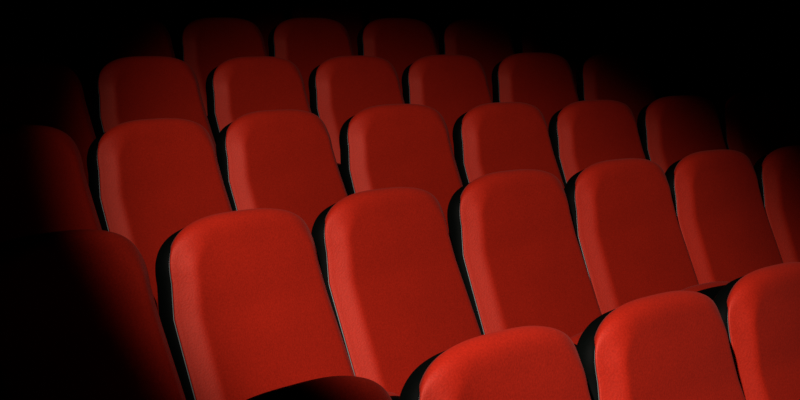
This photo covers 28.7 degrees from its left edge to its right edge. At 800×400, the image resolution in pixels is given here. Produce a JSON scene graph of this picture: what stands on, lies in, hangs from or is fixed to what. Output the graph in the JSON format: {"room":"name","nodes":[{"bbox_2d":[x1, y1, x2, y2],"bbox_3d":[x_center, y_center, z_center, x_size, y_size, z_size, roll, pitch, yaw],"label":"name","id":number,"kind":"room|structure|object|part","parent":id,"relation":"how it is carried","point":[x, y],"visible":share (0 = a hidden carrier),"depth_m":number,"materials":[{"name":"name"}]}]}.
{"room":"auditorium","nodes":[
{"label":"auditorium","id":0,"kind":"room"},
{"bbox_2d":[0,0,799,127],"bbox_3d":[0.998,-1.563,11.601,14.000,4.706,0.200,0,6,0],"label":"wall","id":1,"kind":"structure","parent":0,"point":[716,51],"depth_m":11.53,"materials":[{"name":"black paint"}]},
{"bbox_3d":[-0.254,0.697,5.699,22.876,1.225,23.147,0,6,0],"label":"floor","id":2,"kind":"structure","parent":0,"visible":0},
{"bbox_2d":[0,60,95,184],"bbox_3d":[-1.145,0.013,5.176,0.429,0.949,0.517,5,8,41],"label":"seat","id":3,"kind":"object","parent":2,"relation":"on","point":[32,92],"visible":0.37,"depth_m":5.25,"materials":[{"name":"red fabric"},{"name":"black plastic"},{"name":"black steel"}]},
{"bbox_2d":[0,125,157,309],"bbox_3d":[-0.912,0.286,4.056,0.430,0.950,0.517,5,8,39],"label":"seat","id":4,"kind":"object","parent":2,"relation":"on","point":[44,187],"visible":0.38,"depth_m":4.12,"materials":[{"name":"red fabric"},{"name":"black plastic"},{"name":"black steel"}]},
{"bbox_2d":[0,125,101,241],"bbox_3d":[-0.966,0.074,4.080,0.206,0.534,0.513,5,7,39],"label":"backrest cushion","id":5,"kind":"object","parent":4,"relation":"on","point":[44,187],"depth_m":4.13,"materials":[{"name":"red fabric"}]},
{"bbox_2d":[0,229,185,399],"bbox_3d":[-0.556,0.542,3.015,0.430,0.942,0.517,4,7,38],"label":"seat","id":6,"kind":"object","parent":2,"relation":"on","point":[80,319],"visible":1,"depth_m":3.04,"materials":[{"name":"red fabric"},{"name":"black plastic"},{"name":"black steel"}]},
{"bbox_2d":[74,15,208,137],"bbox_3d":[-1.054,-0.298,6.542,0.429,0.949,0.517,6,8,44],"label":"seat","id":7,"kind":"object","parent":2,"relation":"on","point":[102,40],"visible":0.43,"depth_m":6.51,"materials":[{"name":"red fabric"}]},
{"bbox_3d":[-1.280,-0.469,6.399,0.020,0.452,0.164,-4,7,-34],"label":"edge trim","id":8,"kind":"part","parent":7,"relation":"part of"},
{"bbox_2d":[80,15,175,109],"bbox_3d":[-1.104,-0.510,6.571,0.206,0.534,0.513,6,8,44],"label":"backrest cushion","id":9,"kind":"object","parent":7,"relation":"on","point":[104,40],"depth_m":6.52,"materials":[{"name":"red fabric"}]},
{"bbox_2d":[90,56,215,150],"bbox_3d":[-0.793,-0.032,5.576,0.429,0.957,0.517,5,8,40],"label":"seat","id":10,"kind":"object","parent":2,"relation":"on","point":[126,89],"visible":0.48,"depth_m":5.56,"materials":[{"name":"red fabric"},{"name":"black plastic"},{"name":"black steel"}]},
{"bbox_2d":[87,118,231,312],"bbox_3d":[-0.585,0.244,4.477,0.427,0.946,0.517,4,7,37],"label":"seat","id":11,"kind":"object","parent":2,"relation":"on","point":[149,180],"visible":0.5,"depth_m":4.43,"materials":[{"name":"red fabric"},{"name":"black plastic"},{"name":"black steel"}]},
{"bbox_3d":[-0.795,0.080,4.307,0.020,0.454,0.159,-5,8,-40],"label":"edge trim","id":12,"kind":"part","parent":11,"relation":"part of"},
{"bbox_2d":[176,17,266,115],"bbox_3d":[-0.684,-0.336,6.923,0.430,0.945,0.517,6,8,44],"label":"seat","id":13,"kind":"object","parent":2,"relation":"on","point":[204,44],"visible":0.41,"depth_m":6.89,"materials":[{"name":"red fabric"},{"name":"black plastic"},{"name":"black steel"}]},
{"bbox_2d":[204,0,285,55],"bbox_3d":[-0.702,-0.636,8.032,0.517,0.949,0.429,-5,8,-42],"label":"seat","id":14,"kind":"object","parent":2,"relation":"on","point":[266,15],"visible":0.12,"depth_m":8.07,"materials":[{"name":"red fabric"}]},
{"bbox_2d":[206,56,342,180],"bbox_3d":[-0.436,-0.070,5.961,0.430,0.952,0.517,5,8,42],"label":"seat","id":15,"kind":"object","parent":2,"relation":"on","point":[239,86],"visible":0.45,"depth_m":5.93,"materials":[{"name":"red fabric"},{"name":"black plastic"},{"name":"black steel"}]},
{"bbox_2d":[213,56,311,130],"bbox_3d":[-0.487,-0.282,5.987,0.206,0.534,0.513,5,8,42],"label":"backrest cushion","id":16,"kind":"object","parent":15,"relation":"on","point":[241,85],"depth_m":5.95,"materials":[{"name":"red fabric"}]},
{"bbox_2d":[155,208,399,399],"bbox_3d":[-0.230,0.500,3.434,0.429,0.939,0.517,4,7,37],"label":"seat","id":17,"kind":"object","parent":2,"relation":"on","point":[245,309],"visible":0.94,"depth_m":3.40,"materials":[{"name":"red fabric"},{"name":"black plastic"},{"name":"black steel"}]},
{"bbox_3d":[-0.440,0.338,3.265,0.020,0.453,0.163,-5,8,-40],"label":"edge trim","id":18,"kind":"part","parent":17,"relation":"part of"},
{"bbox_2d":[216,109,347,231],"bbox_3d":[-0.270,0.199,4.885,0.433,0.952,0.517,5,8,40],"label":"seat","id":19,"kind":"object","parent":2,"relation":"on","point":[285,159],"visible":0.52,"depth_m":4.87,"materials":[{"name":"red fabric"},{"name":"black plastic"},{"name":"black steel"}]},
{"bbox_3d":[-0.484,0.027,4.723,0.019,0.449,0.172,-5,8,-38],"label":"edge trim","id":20,"kind":"part","parent":19,"relation":"part of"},
{"bbox_2d":[268,18,353,104],"bbox_3d":[-0.313,-0.376,7.289,0.517,0.948,0.430,-6,8,-43],"label":"seat","id":21,"kind":"object","parent":2,"relation":"on","point":[307,43],"visible":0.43,"depth_m":7.28,"materials":[{"name":"red fabric"},{"name":"black plastic"},{"name":"black steel"}]},
{"bbox_2d":[247,376,391,399],"bbox_3d":[-0.025,0.751,2.203,0.430,0.954,0.517,4,7,37],"label":"seat","id":22,"kind":"object","parent":2,"relation":"on","point":[332,387],"visible":1,"depth_m":2.28,"materials":[{"name":"red fabric"},{"name":"black plastic"},{"name":"black steel"}]},
{"bbox_2d":[287,0,364,55],"bbox_3d":[-0.307,-0.673,8.382,0.517,0.949,0.429,-5,8,-40],"label":"seat","id":23,"kind":"object","parent":2,"relation":"on","point":[348,13],"visible":0.2,"depth_m":8.44,"materials":[{"name":"red fabric"}]},
{"bbox_2d":[308,56,404,163],"bbox_3d":[-0.070,-0.108,6.336,0.517,0.950,0.429,-6,8,-45],"label":"seat","id":24,"kind":"object","parent":2,"relation":"on","point":[340,87],"visible":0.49,"depth_m":6.30,"materials":[{"name":"red fabric"},{"name":"black plastic"},{"name":"black steel"}]},
{"bbox_2d":[311,187,480,394],"bbox_3d":[0.081,0.453,3.854,0.431,0.947,0.517,5,8,39],"label":"seat","id":25,"kind":"object","parent":2,"relation":"on","point":[398,296],"visible":0.63,"depth_m":3.81,"materials":[{"name":"red fabric"},{"name":"black plastic"},{"name":"black steel"}]},
{"bbox_3d":[-0.134,0.285,3.691,0.019,0.451,0.167,-5,8,-39],"label":"edge trim","id":26,"kind":"part","parent":25,"relation":"part of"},
{"bbox_2d":[357,18,438,94],"bbox_3d":[0.091,-0.414,7.635,0.517,0.951,0.429,-5,8,-40],"label":"seat","id":27,"kind":"object","parent":2,"relation":"on","point":[401,42],"visible":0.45,"depth_m":7.64,"materials":[{"name":"red fabric"},{"name":"black plastic"},{"name":"black steel"}]},
{"bbox_2d":[339,104,462,232],"bbox_3d":[0.096,0.159,5.256,0.517,0.954,0.428,-6,8,-43],"label":"seat","id":28,"kind":"object","parent":2,"relation":"on","point":[389,145],"visible":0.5,"depth_m":5.26,"materials":[{"name":"red fabric"},{"name":"black plastic"},{"name":"black steel"}]},
{"bbox_3d":[-0.136,-0.014,5.123,0.020,0.453,0.161,-4,7,-31],"label":"edge trim","id":29,"kind":"part","parent":28,"relation":"part of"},
{"bbox_2d":[364,0,439,53],"bbox_3d":[0.098,-0.708,8.722,0.517,0.949,0.429,-5,8,-39],"label":"seat","id":30,"kind":"object","parent":2,"relation":"on","point":[422,10],"visible":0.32,"depth_m":8.75,"materials":[{"name":"red fabric"}]},
{"bbox_2d":[402,55,492,153],"bbox_3d":[0.306,-0.146,6.701,0.517,0.950,0.430,-5,8,-42],"label":"seat","id":31,"kind":"object","parent":2,"relation":"on","point":[451,85],"visible":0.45,"depth_m":6.70,"materials":[{"name":"red fabric"},{"name":"black plastic"},{"name":"black steel"}]},
{"bbox_2d":[437,0,507,31],"bbox_3d":[0.512,-0.743,9.051,0.517,0.949,0.429,-5,7,-37],"label":"seat","id":32,"kind":"object","parent":2,"relation":"on","point":[448,11],"visible":0.28,"depth_m":9.05,"materials":[{"name":"red fabric"}]},
{"bbox_2d":[439,19,514,101],"bbox_3d":[0.496,-0.449,7.977,0.517,0.950,0.429,-5,8,-39],"label":"seat","id":33,"kind":"object","parent":2,"relation":"on","point":[489,42],"visible":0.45,"depth_m":7.99,"materials":[{"name":"red fabric"}]},
{"bbox_2d":[399,326,590,399],"bbox_3d":[0.292,0.709,2.622,0.430,0.951,0.517,5,8,40],"label":"seat","id":34,"kind":"object","parent":2,"relation":"on","point":[523,362],"visible":1,"depth_m":2.63,"materials":[{"name":"red fabric"},{"name":"black plastic"},{"name":"black steel"}]},
{"bbox_2d":[452,102,564,187],"bbox_3d":[0.486,0.125,5.631,0.517,0.944,0.430,-6,8,-44],"label":"seat","id":35,"kind":"object","parent":2,"relation":"on","point":[488,138],"visible":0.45,"depth_m":5.62,"materials":[{"name":"red fabric"},{"name":"black plastic"},{"name":"black steel"}]},
{"bbox_2d":[447,169,601,346],"bbox_3d":[0.424,0.406,4.250,0.428,0.958,0.517,5,8,43],"label":"seat","id":36,"kind":"object","parent":2,"relation":"on","point":[519,258],"visible":0.66,"depth_m":4.22,"materials":[{"name":"red fabric"},{"name":"black plastic"},{"name":"black steel"}]},
{"bbox_3d":[0.200,0.232,4.102,0.020,0.454,0.160,-4,7,-35],"label":"edge trim","id":37,"kind":"part","parent":36,"relation":"part of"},
{"bbox_2d":[570,332,582,344],"bbox_3d":[0.517,0.531,4.177,0.148,0.396,0.410,5,8,43],"label":"seat cushion","id":38,"kind":"object","parent":36,"relation":"on","point":[575,338],"depth_m":4.05,"materials":[{"name":"red fabric"}]},
{"bbox_2d":[492,52,578,126],"bbox_3d":[0.711,-0.185,7.044,0.517,0.955,0.429,-5,8,-39],"label":"seat","id":39,"kind":"object","parent":2,"relation":"on","point":[544,81],"visible":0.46,"depth_m":7.05,"materials":[{"name":"red fabric"},{"name":"black plastic"},{"name":"black steel"}]},
{"bbox_2d":[516,20,588,90],"bbox_3d":[0.914,-0.481,8.307,0.517,0.945,0.429,-5,8,-38],"label":"seat","id":40,"kind":"object","parent":2,"relation":"on","point":[565,39],"visible":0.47,"depth_m":8.34,"materials":[{"name":"red fabric"}]},
{"bbox_2d":[548,100,645,186],"bbox_3d":[0.865,0.090,5.996,0.517,0.938,0.431,-5,8,-42],"label":"seat","id":41,"kind":"object","parent":2,"relation":"on","point":[582,134],"visible":0.36,"depth_m":5.98,"materials":[{"name":"red fabric"},{"name":"black plastic"},{"name":"black steel"}]},
{"bbox_2d":[576,53,656,123],"bbox_3d":[1.128,-0.218,7.381,0.517,0.952,0.428,-5,8,-39],"label":"seat","id":42,"kind":"object","parent":2,"relation":"on","point":[625,78],"visible":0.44,"depth_m":7.40,"materials":[{"name":"red fabric"},{"name":"black plastic"},{"name":"black steel"}]},
{"bbox_2d":[564,158,728,313],"bbox_3d":[0.776,0.364,4.643,0.428,0.958,0.517,6,8,44],"label":"seat","id":43,"kind":"object","parent":2,"relation":"on","point":[629,236],"visible":0.55,"depth_m":4.61,"materials":[{"name":"red fabric"},{"name":"black plastic"},{"name":"black steel"}]},
{"bbox_3d":[0.548,0.190,4.501,0.020,0.453,0.161,-4,7,-33],"label":"edge trim","id":44,"kind":"part","parent":43,"relation":"part of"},
{"bbox_2d":[680,281,728,291],"bbox_3d":[0.867,0.436,4.562,0.148,0.396,0.410,6,8,44],"label":"seat cushion","id":45,"kind":"object","parent":43,"relation":"on","point":[711,286],"depth_m":4.48,"materials":[{"name":"red fabric"}]},
{"bbox_2d":[576,290,744,399],"bbox_3d":[0.627,0.669,3.031,0.430,0.947,0.517,5,8,41],"label":"seat","id":46,"kind":"object","parent":2,"relation":"on","point":[672,345],"visible":1,"depth_m":3.02,"materials":[{"name":"red fabric"},{"name":"black plastic"},{"name":"black steel"}]},
{"bbox_3d":[0.408,0.501,2.877,0.020,0.452,0.164,-4,7,-36],"label":"edge trim","id":47,"kind":"part","parent":46,"relation":"part of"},
{"bbox_2d":[637,95,726,172],"bbox_3d":[1.257,0.051,6.349,0.517,0.942,0.430,-5,8,-40],"label":"seat","id":48,"kind":"object","parent":2,"relation":"on","point":[671,129],"visible":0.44,"depth_m":6.33,"materials":[{"name":"red fabric"},{"name":"black plastic"},{"name":"black steel"}]},
{"bbox_2d":[665,149,782,283],"bbox_3d":[1.133,0.325,5.031,0.429,0.957,0.517,6,8,44],"label":"seat","id":49,"kind":"object","parent":2,"relation":"on","point":[722,218],"visible":0.59,"depth_m":5.00,"materials":[{"name":"red fabric"},{"name":"black plastic"},{"name":"black steel"}]},
{"bbox_2d":[713,262,799,399],"bbox_3d":[0.962,0.627,3.441,0.428,0.946,0.517,5,8,42],"label":"seat","id":50,"kind":"object","parent":2,"relation":"on","point":[759,310],"visible":0.91,"depth_m":3.37,"materials":[{"name":"red fabric"},{"name":"black plastic"},{"name":"black steel"}]},
{"bbox_2d":[717,91,799,165],"bbox_3d":[1.651,0.011,6.698,0.517,0.949,0.429,-5,8,-39],"label":"seat","id":51,"kind":"object","parent":2,"relation":"on","point":[755,124],"visible":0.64,"depth_m":6.69,"materials":[{"name":"red fabric"}]},
{"bbox_2d":[753,145,799,262],"bbox_3d":[1.504,0.291,5.396,0.517,0.948,0.430,-5,8,-41],"label":"seat","id":52,"kind":"object","parent":2,"relation":"on","point":[777,172],"visible":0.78,"depth_m":5.31,"materials":[{"name":"red fabric"},{"name":"black plastic"},{"name":"black steel"}]}
]}

